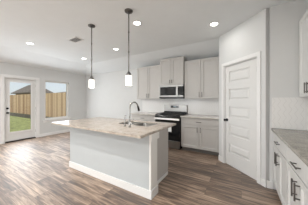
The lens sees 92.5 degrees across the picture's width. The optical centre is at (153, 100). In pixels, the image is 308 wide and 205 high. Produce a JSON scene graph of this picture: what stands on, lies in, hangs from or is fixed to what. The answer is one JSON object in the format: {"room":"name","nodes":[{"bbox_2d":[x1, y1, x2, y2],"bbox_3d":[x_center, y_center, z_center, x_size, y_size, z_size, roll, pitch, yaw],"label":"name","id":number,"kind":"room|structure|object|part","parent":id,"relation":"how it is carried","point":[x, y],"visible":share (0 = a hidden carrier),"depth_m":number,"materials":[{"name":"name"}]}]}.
{"room":"kitchen","nodes":[
{"label":"kitchen","id":0,"kind":"room"},
{"bbox_2d":[0,62,85,133],"bbox_3d":[-5.622,0.083,2.955,0.140,2.500,9.350,0,0,31],"label":"wall","id":1,"kind":"structure","parent":0,"point":[76,82],"depth_m":5.82,"materials":[{"name":"paint"}]},
{"bbox_2d":[0,74,39,143],"bbox_3d":[-4.448,0.268,4.924,0.192,2.130,1.005,0,0,31],"label":"door","id":2,"kind":"structure","parent":1,"relation":"in","point":[6,136],"depth_m":4.79,"materials":[{"name":"white wood"}]},
{"bbox_3d":[-4.426,0.215,4.902,0.014,1.675,0.630,0,0,31],"label":"glass frame","id":3,"kind":"part","parent":2,"relation":"part of","materials":[{"name":"clear glass"}]},
{"bbox_2d":[40,129,69,136],"bbox_3d":[-5.556,1.278,2.916,0.014,0.110,9.350,0,0,31],"label":"baseboard","id":4,"kind":"structure","parent":1,"relation":"attached to","point":[67,130],"depth_m":5.74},
{"bbox_2d":[42,81,70,122],"bbox_3d":[-3.867,0.044,5.867,0.180,1.568,1.040,0,0,31],"label":"window","id":5,"kind":"structure","parent":1,"relation":"in","point":[52,119],"depth_m":5.91,"materials":[{"name":"white plastic"}]},
{"bbox_3d":[-3.836,0.735,5.849,0.109,0.037,1.040,0,0,31],"label":"sill","id":6,"kind":"part","parent":5,"relation":"part of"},
{"bbox_2d":[0,132,281,204],"bbox_3d":[-2.425,1.393,1.060,7.573,0.120,9.630,0,0,31],"label":"floor","id":7,"kind":"structure","parent":0,"point":[34,171],"depth_m":2.39,"materials":[{"name":"brown wood"}]},
{"bbox_2d":[69,127,167,199],"bbox_3d":[-0.665,0.892,2.795,1.945,0.882,0.788,0,0,31],"label":"kitchen island","id":8,"kind":"object","parent":7,"relation":"on","point":[137,166],"visible":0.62,"depth_m":2.34,"materials":[{"name":"paint"}]},
{"bbox_2d":[51,117,175,138],"bbox_3d":[-0.768,0.434,2.731,2.074,0.031,1.096,0,0,31],"label":"island countertop","id":9,"kind":"structure","parent":8,"relation":"on","point":[99,124],"depth_m":2.38,"materials":[{"name":"beige stone"}]},
{"bbox_2d":[129,101,139,127],"bbox_3d":[-0.290,0.219,2.370,0.114,0.400,0.282,0,0,31],"label":"kitchen faucet","id":10,"kind":"object","parent":9,"relation":"on","point":[138,108],"visible":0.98,"depth_m":2.28,"materials":[{"name":"silver metal"}]},
{"bbox_3d":[-0.325,0.162,2.374,0.022,0.284,0.227,0,0,31],"label":"spout","id":11,"kind":"part","parent":10,"relation":"part of","materials":[{"name":"silver metal"}]},
{"bbox_2d":[120,122,155,126],"bbox_3d":[-0.282,0.521,2.661,0.640,0.187,0.350,0,0,31],"label":"sink","id":12,"kind":"object","parent":9,"relation":"in","point":[132,123],"visible":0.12,"depth_m":2.77,"materials":[{"name":"silver metal"}]},
{"bbox_3d":[-0.424,0.521,2.745,0.310,0.187,0.350,0,0,31],"label":"bowl","id":13,"kind":"part","parent":12,"relation":"part of","materials":[{"name":"silver metal"}]},
{"bbox_3d":[-0.141,0.521,2.577,0.310,0.187,0.350,0,0,31],"label":"bowl","id":14,"kind":"part","parent":12,"relation":"part of","materials":[{"name":"silver metal"}]},
{"bbox_3d":[-0.820,1.276,2.541,1.938,0.115,0.193,0,0,31],"label":"baseboard","id":15,"kind":"part","parent":8,"relation":"part of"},
{"bbox_3d":[-0.009,0.892,2.067,0.030,0.882,0.174,0,0,31],"label":"panel","id":16,"kind":"part","parent":8,"relation":"part of","materials":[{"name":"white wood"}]},
{"bbox_3d":[0.016,0.499,2.058,0.022,0.097,0.208,0,0,31],"label":"cap trim","id":17,"kind":"part","parent":8,"relation":"part of","materials":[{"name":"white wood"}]},
{"bbox_3d":[0.106,1.308,2.422,0.012,0.050,0.545,0,0,31],"label":"shoe moulding","id":18,"kind":"part","parent":8,"relation":"part of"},
{"bbox_2d":[132,114,154,120],"bbox_3d":[-0.199,0.892,4.797,0.905,0.882,0.650,0,0,31],"label":"base cabinet","id":19,"kind":"object","parent":7,"relation":"on","point":[134,116],"visible":0.09,"depth_m":4.54,"materials":[{"name":"grey paint"}]},
{"bbox_2d":[130,112,156,115],"bbox_3d":[-0.206,0.434,4.799,0.922,0.031,0.636,0,0,31],"label":"countertop","id":20,"kind":"structure","parent":19,"relation":"on","point":[136,113],"depth_m":4.64,"materials":[{"name":"stone"}]},
{"bbox_2d":[154,105,186,149],"bbox_3d":[0.504,0.739,4.335,0.758,1.188,0.705,0,0,31],"label":"gas range","id":21,"kind":"object","parent":7,"relation":"on","point":[172,113],"visible":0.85,"depth_m":4.04,"materials":[{"name":"black metal"}]},
{"bbox_3d":[0.338,0.515,4.056,0.750,0.055,0.056,0,0,31],"label":"oven handle","id":22,"kind":"part","parent":21,"relation":"part of","materials":[{"name":"metal"}]},
{"bbox_3d":[0.366,0.796,4.101,0.750,0.603,0.049,0,0,31],"label":"oven door","id":23,"kind":"part","parent":21,"relation":"part of","materials":[{"name":"black glass"}]},
{"bbox_3d":[0.365,0.460,4.101,0.758,0.063,0.053,0,0,31],"label":"knob panel","id":24,"kind":"part","parent":21,"relation":"part of","materials":[{"name":"silver metal"}]},
{"bbox_2d":[155,114,185,115],"bbox_3d":[0.509,0.419,4.343,0.758,0.016,0.560,0,0,31],"label":"cooktop","id":25,"kind":"object","parent":21,"relation":"in","point":[155,114],"depth_m":4.19,"materials":[{"name":"black ceramic"}]},
{"bbox_3d":[0.366,1.202,4.101,0.750,0.193,0.049,0,0,31],"label":"drawer","id":26,"kind":"part","parent":21,"relation":"part of","materials":[{"name":"silver metal"}]},
{"bbox_2d":[180,117,181,148],"bbox_3d":[0.531,0.866,4.381,0.758,0.875,0.598,0,0,31],"label":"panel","id":27,"kind":"object","parent":21,"relation":"in","point":[180,117],"depth_m":3.93,"materials":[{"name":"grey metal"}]},
{"bbox_2d":[181,117,218,155],"bbox_3d":[1.267,0.892,3.927,0.945,0.882,0.650,0,0,31],"label":"base cabinet","id":28,"kind":"object","parent":7,"relation":"on","point":[200,135],"visible":0.9,"depth_m":3.66,"materials":[{"name":"grey paint"}]},
{"bbox_3d":[0.926,0.935,3.811,0.460,0.580,0.020,0,0,31],"label":"door","id":29,"kind":"part","parent":28,"relation":"part of","materials":[{"name":"grey paint"}]},
{"bbox_2d":[180,114,218,119],"bbox_3d":[1.269,0.434,3.924,0.957,0.031,0.636,0,0,31],"label":"countertop","id":30,"kind":"structure","parent":28,"relation":"on","point":[186,115],"depth_m":3.79,"materials":[{"name":"stone"}]},
{"bbox_3d":[1.127,0.555,3.691,0.929,0.152,0.020,0,0,31],"label":"drawer","id":31,"kind":"part","parent":28,"relation":"part of","materials":[{"name":"grey paint"}]},
{"bbox_3d":[1.329,0.935,3.572,0.460,0.580,0.020,0,0,31],"label":"door","id":32,"kind":"part","parent":28,"relation":"part of","materials":[{"name":"grey paint"}]},
{"bbox_2d":[274,133,286,204],"bbox_3d":[1.838,0.892,1.738,0.650,0.882,0.735,0,0,31],"label":"base cabinet","id":33,"kind":"object","parent":7,"relation":"on","point":[280,148],"visible":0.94,"depth_m":1.81,"materials":[{"name":"grey paint"}]},
{"bbox_3d":[1.694,0.935,2.035,0.020,0.580,0.356,0,0,31],"label":"door","id":34,"kind":"part","parent":33,"relation":"part of","materials":[{"name":"grey paint"}]},
{"bbox_3d":[1.602,0.555,1.878,0.020,0.152,0.719,0,0,31],"label":"drawer","id":35,"kind":"part","parent":33,"relation":"part of","materials":[{"name":"grey paint"}]},
{"bbox_3d":[1.509,0.935,1.722,0.020,0.580,0.356,0,0,31],"label":"door","id":36,"kind":"part","parent":33,"relation":"part of","materials":[{"name":"grey paint"}]},
{"bbox_2d":[287,146,307,204],"bbox_3d":[1.451,0.892,1.086,0.650,0.882,0.775,0,0,31],"label":"base cabinet","id":37,"kind":"object","parent":7,"relation":"on","point":[297,170],"visible":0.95,"depth_m":1.25,"materials":[{"name":"grey paint"}]},
{"bbox_2d":[271,128,307,165],"bbox_3d":[1.646,0.434,1.400,0.635,0.031,1.528,0,0,31],"label":"countertop","id":38,"kind":"structure","parent":37,"relation":"on","point":[296,140],"depth_m":1.53,"materials":[{"name":"grey stone"}]},
{"bbox_3d":[1.313,0.935,1.391,0.020,0.580,0.376,0,0,31],"label":"door","id":39,"kind":"part","parent":37,"relation":"part of","materials":[{"name":"grey paint"}]},
{"bbox_3d":[1.209,0.756,1.275,0.040,0.150,0.013,0,0,31],"label":"handle","id":40,"kind":"part","parent":37,"relation":"part of","materials":[{"name":"black metal"}]},
{"bbox_3d":[1.169,0.756,1.208,0.040,0.150,0.013,0,0,31],"label":"handle","id":41,"kind":"part","parent":37,"relation":"part of","materials":[{"name":"black metal"}]},
{"bbox_3d":[1.215,0.555,1.226,0.020,0.152,0.759,0,0,31],"label":"drawer","id":42,"kind":"part","parent":37,"relation":"part of","materials":[{"name":"grey paint"}]},
{"bbox_3d":[1.117,0.935,1.061,0.020,0.580,0.376,0,0,31],"label":"door","id":43,"kind":"part","parent":37,"relation":"part of","materials":[{"name":"grey paint"}]},
{"bbox_2d":[0,0,294,74],"bbox_3d":[-2.425,-1.325,1.060,7.573,0.414,9.630,0,0,31],"label":"ceiling","id":44,"kind":"structure","parent":0,"point":[168,28],"depth_m":2.99,"materials":[{"name":"paint"}]},
{"bbox_2d":[67,36,83,42],"bbox_3d":[-1.829,-1.407,3.444,0.340,0.010,0.220,0,0,31],"label":"ceiling vent","id":45,"kind":"object","parent":44,"relation":"in","point":[75,39],"visible":1,"depth_m":3.43,"materials":[{"name":"white metal"}]},
{"bbox_2d":[88,24,94,87],"bbox_3d":[-1.181,-0.823,2.793,0.132,1.177,0.132,0,0,31],"label":"pendant light","id":46,"kind":"object","parent":44,"relation":"hanging from","point":[91,80],"visible":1,"depth_m":2.78,"materials":[{"name":"white glass"}]},
{"bbox_3d":[-1.181,-0.914,2.793,0.025,0.936,0.025,0,0,31],"label":"stem","id":47,"kind":"part","parent":46,"relation":"part of","materials":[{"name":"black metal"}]},
{"bbox_3d":[-1.181,-0.312,2.793,0.106,0.156,0.106,0,0,31],"label":"lamp shade","id":48,"kind":"part","parent":46,"relation":"part of","materials":[{"name":"white glass"}]},
{"bbox_2d":[124,8,132,85],"bbox_3d":[-0.399,-0.823,2.329,0.132,1.177,0.132,0,0,31],"label":"pendant light","id":49,"kind":"object","parent":44,"relation":"hanging from","point":[128,78],"visible":1,"depth_m":2.31,"materials":[{"name":"white glass"}]},
{"bbox_3d":[-0.399,-0.312,2.329,0.106,0.156,0.106,0,0,31],"label":"lamp shade","id":50,"kind":"part","parent":49,"relation":"part of","materials":[{"name":"white glass"}]},
{"bbox_3d":[-0.399,-0.914,2.329,0.025,0.936,0.025,0,0,31],"label":"stem","id":51,"kind":"part","parent":49,"relation":"part of","materials":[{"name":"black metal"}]},
{"bbox_2d":[132,21,141,25],"bbox_3d":[-0.311,-1.408,2.698,0.170,0.008,0.170,0,0,31],"label":"recessed light","id":52,"kind":"object","parent":44,"relation":"in","point":[137,23],"visible":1,"depth_m":2.71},
{"bbox_2d":[209,22,218,26],"bbox_3d":[1.112,-1.408,2.733,0.170,0.008,0.170,0,0,31],"label":"recessed light","id":53,"kind":"object","parent":44,"relation":"in","point":[212,24],"visible":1,"depth_m":2.74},
{"bbox_2d":[86,69,218,118],"bbox_3d":[-0.689,0.083,5.547,5.983,2.500,0.140,0,0,31],"label":"wall","id":54,"kind":"structure","parent":0,"point":[110,97],"depth_m":6.07,"materials":[{"name":"paint"}]},
{"bbox_2d":[137,65,159,98],"bbox_3d":[-0.128,-0.572,4.917,0.905,1.065,0.370,0,0,31],"label":"upper cabinet","id":55,"kind":"object","parent":54,"relation":"attached to","point":[148,78],"visible":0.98,"depth_m":4.78,"materials":[{"name":"grey paint"}]},
{"bbox_3d":[-0.390,-0.572,4.916,0.440,1.053,0.020,0,0,31],"label":"door","id":56,"kind":"part","parent":55,"relation":"part of","materials":[{"name":"grey paint"}]},
{"bbox_3d":[-0.003,-0.572,4.687,0.440,1.053,0.020,0,0,31],"label":"door","id":57,"kind":"part","parent":55,"relation":"part of","materials":[{"name":"grey paint"}]},
{"bbox_2d":[160,56,186,85],"bbox_3d":[0.583,-0.846,4.466,0.762,0.793,0.420,0,0,31],"label":"upper cabinet","id":58,"kind":"object","parent":54,"relation":"attached to","point":[172,70],"visible":0.94,"depth_m":4.30,"materials":[{"name":"grey paint"}]},
{"bbox_3d":[0.339,-0.846,4.426,0.368,0.781,0.020,0,0,31],"label":"door","id":59,"kind":"part","parent":58,"relation":"part of","materials":[{"name":"grey paint"}]},
{"bbox_2d":[159,84,184,98],"bbox_3d":[0.577,-0.249,4.458,0.758,0.394,0.439,0,0,31],"label":"microwave","id":60,"kind":"object","parent":58,"relation":"attached to","point":[165,91],"visible":0.98,"depth_m":4.29,"materials":[{"name":"silver metal"}]},
{"bbox_3d":[0.417,-0.272,4.367,0.573,0.349,0.038,0,0,31],"label":"door","id":61,"kind":"part","parent":60,"relation":"part of","materials":[{"name":"silver metal"}]},
{"bbox_3d":[0.743,-0.267,4.173,0.178,0.249,0.038,0,0,31],"label":"control panel","id":62,"kind":"part","parent":60,"relation":"part of","materials":[{"name":"black glass"}]},
{"bbox_3d":[0.664,-0.846,4.233,0.368,0.781,0.020,0,0,31],"label":"door","id":63,"kind":"part","parent":58,"relation":"part of","materials":[{"name":"grey paint"}]},
{"bbox_2d":[142,99,218,114],"bbox_3d":[0.714,0.188,4.629,2.628,0.454,0.008,0,0,31],"label":"backsplash","id":64,"kind":"structure","parent":54,"relation":"attached to","point":[194,106],"depth_m":4.42,"materials":[{"name":"white tile"}]},
{"bbox_2d":[185,57,218,98],"bbox_3d":[1.319,-0.572,4.059,0.905,1.065,0.370,0,0,31],"label":"upper cabinet","id":65,"kind":"object","parent":54,"relation":"attached to","point":[201,75],"visible":0.93,"depth_m":3.91,"materials":[{"name":"grey paint"}]},
{"bbox_3d":[1.057,-0.572,4.058,0.440,1.053,0.020,0,0,31],"label":"door","id":66,"kind":"part","parent":65,"relation":"part of","materials":[{"name":"grey paint"}]},
{"bbox_3d":[1.444,-0.572,3.829,0.440,1.053,0.020,0,0,31],"label":"door","id":67,"kind":"part","parent":65,"relation":"part of","materials":[{"name":"grey paint"}]},
{"bbox_2d":[219,8,268,186],"bbox_3d":[1.633,-0.040,2.787,0.110,2.745,1.059,0,0,-14],"label":"wall","id":68,"kind":"structure","parent":0,"point":[251,36],"depth_m":2.41,"materials":[{"name":"paint"}]},
{"bbox_2d":[222,51,260,183],"bbox_3d":[1.613,0.278,2.768,0.155,2.110,0.881,0,0,-14],"label":"door","id":69,"kind":"structure","parent":68,"relation":"in","point":[241,80],"depth_m":2.70,"materials":[{"name":"white paint"}]},
{"bbox_3d":[1.614,-0.469,2.788,0.027,0.224,0.476,0,0,-14],"label":"panel","id":70,"kind":"part","parent":69,"relation":"part of","materials":[{"name":"white paint"}]},
{"bbox_3d":[1.614,-0.115,2.788,0.027,0.214,0.476,0,0,-14],"label":"panel","id":71,"kind":"part","parent":69,"relation":"part of","materials":[{"name":"white paint"}]},
{"bbox_3d":[1.614,0.235,2.788,0.027,0.214,0.476,0,0,-14],"label":"panel","id":72,"kind":"part","parent":69,"relation":"part of","materials":[{"name":"white paint"}]},
{"bbox_3d":[1.614,0.596,2.788,0.027,0.224,0.476,0,0,-14],"label":"panel","id":73,"kind":"part","parent":69,"relation":"part of","materials":[{"name":"white paint"}]},
{"bbox_3d":[1.614,0.966,2.788,0.027,0.184,0.476,0,0,-14],"label":"panel","id":74,"kind":"part","parent":69,"relation":"part of","materials":[{"name":"white paint"}]},
{"bbox_2d":[219,155,265,187],"bbox_3d":[1.574,1.278,2.767,0.014,0.110,1.069,0,0,-14],"label":"baseboard","id":75,"kind":"structure","parent":68,"relation":"attached to","point":[263,181],"depth_m":2.29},
{"bbox_2d":[269,0,307,189],"bbox_3d":[2.059,-0.040,2.112,0.651,2.745,0.100,0,0,31],"label":"wall","id":76,"kind":"structure","parent":0,"point":[284,18],"depth_m":2.15,"materials":[{"name":"paint"}]},
{"bbox_2d":[267,181,272,188],"bbox_3d":[1.749,1.278,2.229,0.074,0.110,0.014,0,0,31],"label":"baseboard","id":77,"kind":"structure","parent":76,"relation":"attached to","point":[269,183],"depth_m":2.22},
{"bbox_2d":[272,97,307,130],"bbox_3d":[2.042,0.188,2.059,0.626,0.454,0.008,0,0,31],"label":"backsplash","id":78,"kind":"structure","parent":76,"relation":"attached to","point":[287,112],"depth_m":2.11,"materials":[{"name":"white tile"}]},
{"label":"outside","id":79,"kind":"structure","parent":0,"visible":0},
{"bbox_2d":[10,112,47,131],"bbox_3d":[-20.924,1.433,29.842,53.567,0.800,90.000,0,0,31],"label":"lawn","id":80,"kind":"structure","parent":79,"point":[16,123],"depth_m":8.47,"materials":[{"name":"green plant"}]},
{"bbox_2d":[10,112,50,118],"bbox_3d":[-21.899,1.252,18.667,43.287,0.068,0.880,0,0,31],"label":"planting bed","id":81,"kind":"object","parent":80,"relation":"on","point":[11,114],"visible":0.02,"depth_m":12.01,"materials":[{"name":"soil"}]},
{"bbox_2d":[11,85,52,94],"bbox_3d":[-21.309,-0.844,25.826,7.000,3.750,3.700,0,0,31],"label":"house","id":82,"kind":"structure","parent":80,"relation":"on","point":[27,89],"depth_m":24.76,"materials":[{"name":"brick"}]},
{"bbox_2d":[10,92,65,116],"bbox_3d":[-19.486,0.352,17.919,38.200,1.738,0.155,0,0,31],"label":"wooden fence","id":83,"kind":"object","parent":80,"relation":"on","point":[55,102],"visible":0.34,"depth_m":10.98,"materials":[{"name":"brown wood"}]},
{"bbox_3d":[0.406,-0.040,-1.452,0.140,2.745,7.916,0,0,31],"label":"wall","id":84,"kind":"structure","parent":0,"visible":0},
{"bbox_2d":[299,10,307,96],"bbox_3d":[1.957,-0.572,1.665,0.370,1.065,0.740,0,0,31],"label":"upper cabinet","id":85,"kind":"object","parent":84,"relation":"attached to","point":[303,23],"visible":1,"depth_m":1.95,"materials":[{"name":"grey paint"}]}
]}

